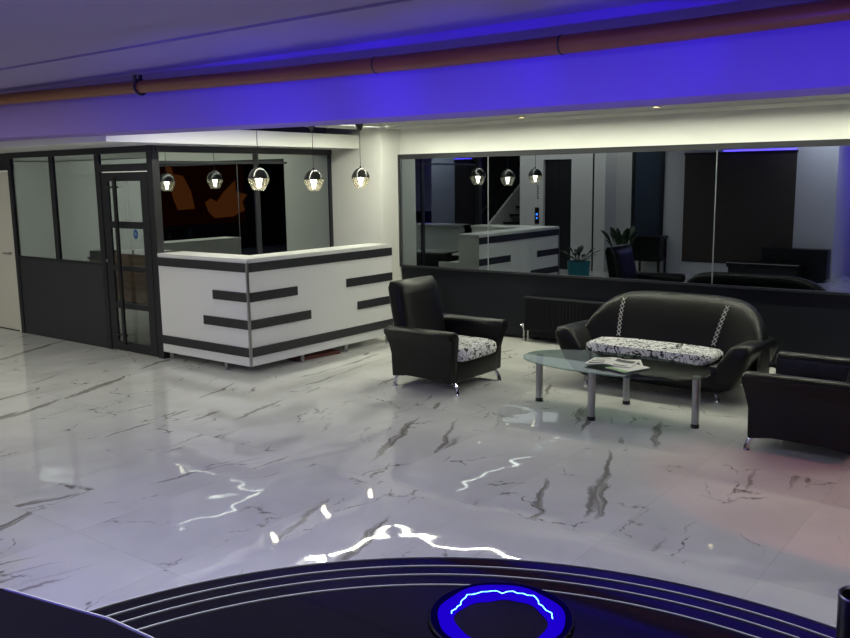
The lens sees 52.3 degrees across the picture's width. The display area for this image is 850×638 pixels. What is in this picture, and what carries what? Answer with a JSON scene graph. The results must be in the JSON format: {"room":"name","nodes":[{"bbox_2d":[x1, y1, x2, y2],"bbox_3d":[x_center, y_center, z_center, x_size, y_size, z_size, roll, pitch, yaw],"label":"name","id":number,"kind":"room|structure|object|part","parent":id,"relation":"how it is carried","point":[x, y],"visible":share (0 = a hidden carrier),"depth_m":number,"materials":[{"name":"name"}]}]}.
{"room":"reception lobby","nodes":[
{"label":"reception lobby","id":0,"kind":"room"},
{"bbox_2d":[0,153,13,170],"bbox_3d":[-7.237,-1.185,12.623,5.140,2.285,0.035,6,12,37],"label":"wall","id":1,"kind":"structure","parent":0,"point":[3,162],"depth_m":11.01,"materials":[{"name":"black paint"}]},
{"bbox_2d":[0,171,21,331],"bbox_3d":[-5.640,-0.893,11.395,1.065,2.060,0.105,6,12,37],"label":"door","id":2,"kind":"structure","parent":1,"relation":"in","point":[10,318],"depth_m":11.26,"materials":[{"name":"beige wood"}]},
{"bbox_3d":[-5.232,-0.853,11.115,0.075,2.060,0.060,6,12,37],"label":"frame","id":3,"kind":"part","parent":2,"relation":"part of","materials":[{"name":"beige wood"}]},
{"bbox_2d":[13,162,63,258],"bbox_3d":[-7.245,-1.472,14.439,0.100,2.270,2.460,6,12,37],"label":"wall","id":4,"kind":"structure","parent":0,"point":[32,180],"depth_m":14.97,"materials":[{"name":"white paint"}]},
{"bbox_2d":[57,174,143,260],"bbox_3d":[-4.433,-1.423,13.907,8.020,2.270,0.100,6,12,37],"label":"wall","id":5,"kind":"structure","parent":0,"point":[77,193],"depth_m":14.81,"materials":[{"name":"white paint"}]},
{"bbox_2d":[55,158,146,174],"bbox_3d":[-5.099,-2.485,14.136,6.500,0.230,0.060,6,12,37],"label":"trim","id":6,"kind":"structure","parent":5,"relation":"attached to","point":[68,167],"depth_m":14.58,"materials":[{"name":"white paint"}]},
{"bbox_2d":[6,145,333,358],"bbox_3d":[-3.201,-1.010,11.215,3.000,2.285,2.780,6,12,37],"label":"wall","id":7,"kind":"structure","parent":0,"point":[202,198],"depth_m":10.24,"materials":[{"name":"black metal"}]},
{"bbox_3d":[-4.415,-0.217,10.544,1.850,0.965,0.018,6,12,37],"label":"panel","id":8,"kind":"part","parent":7,"relation":"part of","materials":[{"name":"black"}]},
{"bbox_2d":[101,172,158,356],"bbox_3d":[-3.290,-0.606,9.555,0.850,2.000,0.100,6,12,37],"label":"door","id":9,"kind":"structure","parent":7,"relation":"in","point":[125,345],"depth_m":9.56,"materials":[{"name":"black metal"}]},
{"bbox_3d":[-3.450,-0.640,9.659,0.281,1.860,0.062,8,12,42],"label":"pull handle","id":10,"kind":"part","parent":9,"relation":"part of","materials":[{"name":"black plastic"}]},
{"bbox_2d":[133,229,137,238],"bbox_3d":[-4.698,-1.376,14.046,0.124,0.155,0.012,6,12,37],"label":"sticker","id":11,"kind":"object","parent":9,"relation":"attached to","point":[135,232],"visible":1,"depth_m":14.04,"materials":[{"name":"blue plastic"}]},
{"bbox_3d":[-2.443,-0.769,9.887,0.020,2.215,1.370,6,12,37],"label":"dark glass pane","id":12,"kind":"part","parent":7,"relation":"part of","materials":[{"name":"glass"}]},
{"bbox_3d":[-1.620,-0.954,10.953,0.020,2.215,1.210,6,12,37],"label":"dark glass pane","id":13,"kind":"part","parent":7,"relation":"part of","materials":[{"name":"glass"}]},
{"bbox_2d":[0,130,358,161],"bbox_3d":[-5.084,-2.425,12.439,8.570,0.165,4.400,6,12,37],"label":"ceiling","id":14,"kind":"structure","parent":0,"point":[225,138],"depth_m":9.49,"materials":[{"name":"white paint"}]},
{"bbox_2d":[0,0,665,92],"bbox_3d":[-4.352,-1.644,4.495,19.400,0.280,6.620,6,12,37],"label":"ceiling","id":15,"kind":"structure","parent":0,"point":[44,43],"depth_m":4.92,"materials":[{"name":"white paint"}]},
{"bbox_2d":[0,0,849,141],"bbox_3d":[-2.222,-1.858,7.289,19.400,0.610,0.440,6,12,37],"label":"ceiling beam","id":16,"kind":"structure","parent":15,"relation":"attached to","point":[811,60],"depth_m":5.07,"materials":[{"name":"purple paint"}]},
{"bbox_2d":[0,0,849,104],"bbox_3d":[-2.395,-1.879,6.973,19.101,0.252,0.140,6,12,37],"label":"ceiling pipe","id":17,"kind":"object","parent":15,"relation":"attached to","point":[823,11],"visible":1,"depth_m":4.82,"materials":[{"name":"orange metal"}]},
{"bbox_2d":[327,128,401,324],"bbox_3d":[-0.649,-1.230,11.501,0.920,2.560,0.820,6,12,37],"label":"wall column","id":18,"kind":"structure","parent":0,"point":[370,214],"depth_m":11.03,"materials":[{"name":"white paint"}]},
{"bbox_2d":[0,301,849,625],"bbox_3d":[-2.865,0.904,6.835,19.400,0.100,11.400,6,12,37],"label":"floor","id":19,"kind":"structure","parent":0,"point":[124,475],"depth_m":5.61,"materials":[{"name":"stone"}]},
{"bbox_2d":[0,588,153,637],"bbox_3d":[-1.346,1.112,1.678,2.174,1.103,0.671,3,10,23],"label":"countertop","id":20,"kind":"structure","parent":19,"relation":"on","point":[22,615],"depth_m":1.60,"materials":[{"name":"black glass"}]},
{"bbox_2d":[87,257,100,261],"bbox_3d":[-5.116,-0.651,14.045,0.560,0.720,0.400,6,12,37],"label":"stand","id":21,"kind":"object","parent":19,"relation":"on","point":[94,259],"visible":0.14,"depth_m":13.90,"materials":[{"name":"black plastic"}]},
{"bbox_2d":[89,250,116,257],"bbox_3d":[-5.122,-1.056,13.980,0.500,0.100,0.340,6,12,37],"label":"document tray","id":22,"kind":"object","parent":21,"relation":"on","point":[94,253],"visible":0.29,"depth_m":13.90,"materials":[{"name":"black plastic"}]},
{"bbox_2d":[114,253,147,303],"bbox_3d":[-4.400,-0.622,13.557,1.070,0.800,0.466,6,12,37],"label":"base cabinet","id":23,"kind":"object","parent":19,"relation":"on","point":[134,283],"visible":0.22,"depth_m":13.34,"materials":[{"name":"brown wood"}]},
{"bbox_2d":[121,249,133,253],"bbox_3d":[-4.609,-1.063,13.608,0.300,0.060,0.200,6,12,37],"label":"paper stack","id":24,"kind":"object","parent":23,"relation":"on","point":[124,251],"visible":0.57,"depth_m":13.53,"materials":[{"name":"white paper"}]},
{"bbox_2d":[134,248,144,254],"bbox_3d":[-4.339,-1.044,13.402,0.260,0.080,0.200,6,12,37],"label":"paper stack","id":25,"kind":"object","parent":23,"relation":"on","point":[136,251],"visible":0.43,"depth_m":13.32,"materials":[{"name":"white paper"}]},
{"bbox_2d":[157,243,392,369],"bbox_3d":[-1.613,-0.218,9.748,1.424,1.150,2.218,6,12,37],"label":"reception desk","id":26,"kind":"object","parent":19,"relation":"on","point":[259,309],"visible":0.95,"depth_m":9.02,"materials":[{"name":"white laminate"}]},
{"bbox_3d":[-2.278,-0.101,8.905,1.398,1.035,0.030,6,12,37],"label":"panel","id":27,"kind":"part","parent":26,"relation":"part of","materials":[{"name":"white laminate"}]},
{"bbox_2d":[157,243,391,262],"bbox_3d":[-1.621,-0.772,9.665,1.414,0.030,2.208,6,12,37],"label":"countertop","id":28,"kind":"structure","parent":26,"relation":"on","point":[308,252],"depth_m":9.02,"materials":[{"name":"white laminate"}]},
{"bbox_3d":[-1.063,-0.188,9.343,0.030,1.035,2.188,6,12,37],"label":"panel","id":29,"kind":"part","parent":26,"relation":"part of","materials":[{"name":"white laminate"}]},
{"bbox_2d":[286,348,339,361],"bbox_3d":[-1.262,0.384,9.486,0.600,0.035,0.320,-10,13,-43],"label":"board","id":30,"kind":"object","parent":19,"relation":"on","point":[327,352],"visible":0.52,"depth_m":9.40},
{"bbox_2d":[384,275,507,395],"bbox_3d":[0.173,0.121,8.102,0.882,0.960,0.964,6,12,37],"label":"armchair","id":31,"kind":"object","parent":19,"relation":"on","point":[427,342],"visible":1,"depth_m":7.98,"materials":[{"name":"black leather"}]},
{"bbox_3d":[-0.250,0.552,8.072,0.111,0.130,0.044,3,10,24],"label":"leg","id":32,"kind":"part","parent":31,"relation":"part of","materials":[{"name":"silver metal"}]},
{"bbox_3d":[-0.050,-0.031,8.247,0.326,0.700,0.645,6,12,37],"label":"backrest","id":33,"kind":"part","parent":31,"relation":"part of","materials":[{"name":"black leather"}]},
{"bbox_3d":[-0.039,0.319,7.782,0.746,0.471,0.152,6,12,37],"label":"armrest","id":34,"kind":"part","parent":31,"relation":"part of","materials":[{"name":"black leather"}]},
{"bbox_3d":[0.209,0.406,8.123,0.680,0.190,0.680,6,12,37],"label":"seat","id":35,"kind":"part","parent":31,"relation":"part of","materials":[{"name":"black leather"}]},
{"bbox_3d":[0.262,0.608,7.686,0.044,0.130,0.111,-8,12,-39],"label":"leg","id":36,"kind":"part","parent":31,"relation":"part of","materials":[{"name":"silver metal"}]},
{"bbox_3d":[0.453,0.209,8.418,0.746,0.471,0.152,6,12,37],"label":"armrest","id":37,"kind":"part","parent":31,"relation":"part of","materials":[{"name":"black leather"}]},
{"bbox_2d":[457,335,496,361],"bbox_3d":[0.243,0.251,8.070,0.710,0.143,0.660,6,12,37],"label":"seat cushion","id":38,"kind":"object","parent":31,"relation":"on","point":[470,348],"depth_m":7.90,"materials":[{"name":"fabric"}]},
{"bbox_3d":[0.671,0.517,8.215,0.111,0.130,0.044,3,10,24],"label":"leg","id":39,"kind":"part","parent":31,"relation":"part of","materials":[{"name":"silver metal"}]},
{"bbox_2d":[88,556,835,637],"bbox_3d":[0.106,1.210,1.109,2.182,1.052,1.841,6,12,37],"label":"table","id":40,"kind":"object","parent":19,"relation":"on","point":[387,597],"depth_m":1.75,"materials":[{"name":"black glass"}]},
{"bbox_2d":[428,582,574,637],"bbox_3d":[0.148,0.578,1.688,0.285,0.008,0.285,6,12,37],"label":"dish","id":41,"kind":"object","parent":40,"relation":"on","point":[487,609],"visible":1,"depth_m":1.69,"materials":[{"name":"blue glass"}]},
{"bbox_2d":[836,585,849,637],"bbox_3d":[0.771,0.544,1.539,0.075,0.114,0.075,6,12,37],"label":"cup","id":42,"kind":"object","parent":40,"relation":"on","point":[843,601],"visible":1,"depth_m":1.53,"materials":[{"name":"black plastic"}]},
{"bbox_2d":[523,354,710,428],"bbox_3d":[1.510,0.559,7.003,1.560,0.412,0.800,6,12,37],"label":"coffee table","id":43,"kind":"object","parent":19,"relation":"on","point":[696,380],"visible":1,"depth_m":6.79,"materials":[{"name":"silver metal"}]},
{"bbox_3d":[0.980,0.490,7.414,0.060,0.372,0.060,6,12,37],"label":"leg","id":44,"kind":"part","parent":43,"relation":"part of","materials":[{"name":"silver metal"}]},
{"bbox_3d":[1.310,0.584,6.805,0.060,0.372,0.060,6,12,37],"label":"leg","id":45,"kind":"part","parent":43,"relation":"part of","materials":[{"name":"silver metal"}]},
{"bbox_3d":[1.695,0.503,7.272,0.060,0.372,0.060,6,12,37],"label":"leg","id":46,"kind":"part","parent":43,"relation":"part of","materials":[{"name":"silver metal"}]},
{"bbox_3d":[2.051,0.615,6.557,0.060,0.372,0.060,6,12,37],"label":"leg","id":47,"kind":"part","parent":43,"relation":"part of","materials":[{"name":"silver metal"}]},
{"bbox_3d":[1.634,0.356,6.937,0.210,0.007,0.280,1,9,9],"label":"magazine","id":48,"kind":"object","parent":43,"relation":"on","visible":0},
{"bbox_2d":[605,364,649,372],"bbox_3d":[1.580,0.380,6.753,0.280,0.007,0.210,-7,11,-32],"label":"magazine","id":49,"kind":"object","parent":48,"relation":"on","point":[636,367],"visible":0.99,"depth_m":6.71,"materials":[{"name":"white paper"}]},
{"bbox_2d":[584,357,638,367],"bbox_3d":[1.493,0.341,6.915,0.370,0.020,0.260,4,10,28],"label":"magazine","id":50,"kind":"object","parent":49,"relation":"on","point":[618,362],"visible":1,"depth_m":6.89,"materials":[{"name":"white paper"}]},
{"bbox_2d":[588,358,635,365],"bbox_3d":[1.493,0.338,6.915,0.333,0.014,0.208,4,10,28],"label":"print","id":51,"kind":"object","parent":50,"relation":"on","point":[609,361],"depth_m":6.89,"materials":[{"name":"grey paper"}]},
{"bbox_2d":[606,367,627,371],"bbox_3d":[1.568,0.378,6.745,0.252,0.001,0.210,-7,11,-32],"label":"print","id":52,"kind":"object","parent":49,"relation":"on","point":[606,367],"depth_m":6.68},
{"bbox_2d":[555,291,777,402],"bbox_3d":[2.170,0.202,7.862,1.828,0.825,0.847,6,12,38],"label":"sofa","id":53,"kind":"object","parent":19,"relation":"on","point":[679,336],"visible":0.84,"depth_m":7.67,"materials":[{"name":"black leather"}]},
{"bbox_3d":[1.621,0.257,8.312,0.425,0.457,0.847,6,12,38],"label":"armrest","id":54,"kind":"part","parent":53,"relation":"part of","materials":[{"name":"black leather"}]},
{"bbox_3d":[2.172,0.403,7.901,1.320,0.235,0.810,6,12,38],"label":"seat","id":55,"kind":"part","parent":53,"relation":"part of","materials":[{"name":"black leather"}]},
{"bbox_2d":[586,337,722,364],"bbox_3d":[2.062,0.264,7.764,1.182,0.097,0.540,6,12,38],"label":"seat cushion","id":56,"kind":"object","parent":53,"relation":"on","point":[655,350],"depth_m":7.60,"materials":[{"name":"fabric"}]},
{"bbox_3d":[2.242,0.132,7.853,1.717,0.685,0.672,6,12,38],"label":"backrest","id":57,"kind":"part","parent":53,"relation":"part of","materials":[{"name":"black leather"}]},
{"bbox_3d":[2.446,0.636,7.336,0.044,0.130,0.111,-8,12,-38],"label":"leg","id":58,"kind":"part","parent":53,"relation":"part of","materials":[{"name":"silver metal"}]},
{"bbox_3d":[2.716,0.381,7.456,0.425,0.457,0.847,6,12,38],"label":"armrest","id":59,"kind":"part","parent":53,"relation":"part of","materials":[{"name":"black leather"}]},
{"bbox_2d":[741,351,849,454],"bbox_3d":[2.764,0.426,6.011,0.882,0.960,0.964,6,12,37],"label":"armchair","id":60,"kind":"object","parent":19,"relation":"on","point":[807,399],"visible":1,"depth_m":5.77,"materials":[{"name":"black leather"}]},
{"bbox_3d":[2.277,0.850,6.031,0.111,0.130,0.044,3,10,24],"label":"leg","id":61,"kind":"part","parent":60,"relation":"part of","materials":[{"name":"silver metal"}]},
{"bbox_3d":[2.736,0.704,6.082,0.680,0.190,0.680,6,12,37],"label":"seat","id":62,"kind":"part","parent":60,"relation":"part of","materials":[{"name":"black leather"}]},
{"bbox_3d":[2.980,0.507,6.377,0.746,0.471,0.152,6,12,37],"label":"armrest","id":63,"kind":"part","parent":60,"relation":"part of","materials":[{"name":"black leather"}]},
{"bbox_3d":[2.983,0.322,5.824,0.326,0.700,0.645,6,12,37],"label":"backrest","id":64,"kind":"part","parent":60,"relation":"part of","materials":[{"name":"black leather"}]},
{"bbox_2d":[306,94,849,129],"bbox_3d":[2.614,-1.795,6.567,10.830,0.130,4.450,6,12,37],"label":"ceiling","id":65,"kind":"structure","parent":0,"point":[383,124],"depth_m":8.60,"materials":[{"name":"white paint"}]},
{"bbox_2d":[248,129,268,189],"bbox_3d":[-1.671,-1.646,8.634,0.213,0.714,0.213,6,12,37],"label":"pendant lamp","id":66,"kind":"object","parent":65,"relation":"hanging from","point":[257,173],"visible":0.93,"depth_m":8.61,"materials":[{"name":"silver metal"}]},
{"bbox_3d":[-1.667,-1.368,8.680,0.064,0.107,0.064,6,12,37],"label":"bulb","id":67,"kind":"part","parent":66,"relation":"part of","materials":[{"name":"white glass"}]},
{"bbox_2d":[304,126,323,189],"bbox_3d":[-1.198,-1.732,9.249,0.213,0.714,0.213,6,12,37],"label":"pendant lamp","id":68,"kind":"object","parent":65,"relation":"hanging from","point":[313,175],"visible":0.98,"depth_m":9.22,"materials":[{"name":"silver metal"}]},
{"bbox_3d":[-1.194,-1.454,9.294,0.064,0.107,0.064,6,12,37],"label":"bulb","id":69,"kind":"part","parent":68,"relation":"part of","materials":[{"name":"white glass"}]},
{"bbox_2d":[351,124,369,187],"bbox_3d":[-0.738,-1.854,9.842,0.213,0.714,0.213,6,12,37],"label":"pendant lamp","id":70,"kind":"object","parent":65,"relation":"hanging from","point":[360,172],"visible":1,"depth_m":9.80,"materials":[{"name":"silver metal"}]},
{"bbox_3d":[-0.734,-1.576,9.887,0.064,0.107,0.064,6,12,37],"label":"bulb","id":71,"kind":"part","parent":70,"relation":"part of","materials":[{"name":"white glass"}]},
{"bbox_2d":[348,124,381,126],"bbox_3d":[-1.459,-2.066,9.030,0.068,0.016,3.050,6,12,37],"label":"light strip","id":72,"kind":"object","parent":65,"relation":"attached to","point":[348,124],"visible":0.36,"depth_m":10.04,"materials":[{"name":"white paint"}]},
{"bbox_2d":[385,98,849,126],"bbox_3d":[3.417,-1.861,7.364,9.720,0.016,0.068,6,12,37],"label":"light strip","id":73,"kind":"object","parent":65,"relation":"attached to","point":[835,98],"visible":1,"depth_m":8.34,"materials":[{"name":"white paint"}]},
{"bbox_2d":[400,104,849,153],"bbox_3d":[3.978,-1.843,8.062,10.460,0.350,0.440,6,12,37],"label":"wall","id":74,"kind":"structure","parent":0,"point":[819,122],"depth_m":9.07,"materials":[{"name":"white paint"}]},
{"bbox_2d":[402,267,849,364],"bbox_3d":[4.001,0.092,8.372,10.460,0.770,0.450,6,12,37],"label":"wall","id":75,"kind":"structure","parent":0,"point":[810,323],"depth_m":9.49,"materials":[{"name":"black paint"}]},
{"bbox_2d":[520,296,604,341],"bbox_3d":[1.786,0.059,9.676,1.625,0.535,0.150,6,12,37],"label":"radiator","id":76,"kind":"object","parent":75,"relation":"attached to","point":[541,314],"visible":0.41,"depth_m":9.83,"materials":[{"name":"black metal"}]},
{"bbox_2d":[523,296,604,303],"bbox_3d":[1.789,-0.191,9.598,1.570,0.015,0.100,6,12,37],"label":"grille","id":77,"kind":"object","parent":76,"relation":"attached to","point":[548,300],"depth_m":9.79,"materials":[{"name":"black metal"}]},
{"bbox_3d":[4.002,-0.982,8.218,10.460,1.400,0.400,6,12,37],"label":"wall","id":78,"kind":"structure","parent":0,"visible":0},
{"bbox_2d":[400,157,487,269],"bbox_3d":[0.233,-1.312,10.733,1.330,1.345,0.033,6,12,37],"label":"mirror panel","id":79,"kind":"object","parent":78,"relation":"attached to","point":[444,201],"visible":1,"depth_m":10.70,"materials":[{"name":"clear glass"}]},
{"bbox_2d":[488,150,716,283],"bbox_3d":[1.840,-1.137,9.521,2.710,1.345,0.033,6,12,37],"label":"mirror panel","id":80,"kind":"object","parent":78,"relation":"attached to","point":[625,215],"visible":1,"depth_m":9.41,"materials":[{"name":"silver glass"}]},
{"bbox_2d":[398,139,849,295],"bbox_3d":[3.851,-0.938,8.023,10.460,1.430,0.100,6,12,37],"label":"trim","id":81,"kind":"structure","parent":78,"relation":"attached to","point":[830,142],"depth_m":9.20,"materials":[{"name":"black metal"}]},
{"bbox_2d":[712,146,849,292],"bbox_3d":[5.460,-0.742,6.793,6.390,1.345,0.033,6,12,37],"label":"mirror panel","id":82,"kind":"object","parent":78,"relation":"attached to","point":[782,217],"visible":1,"depth_m":8.30,"materials":[{"name":"silver glass"}]}
]}

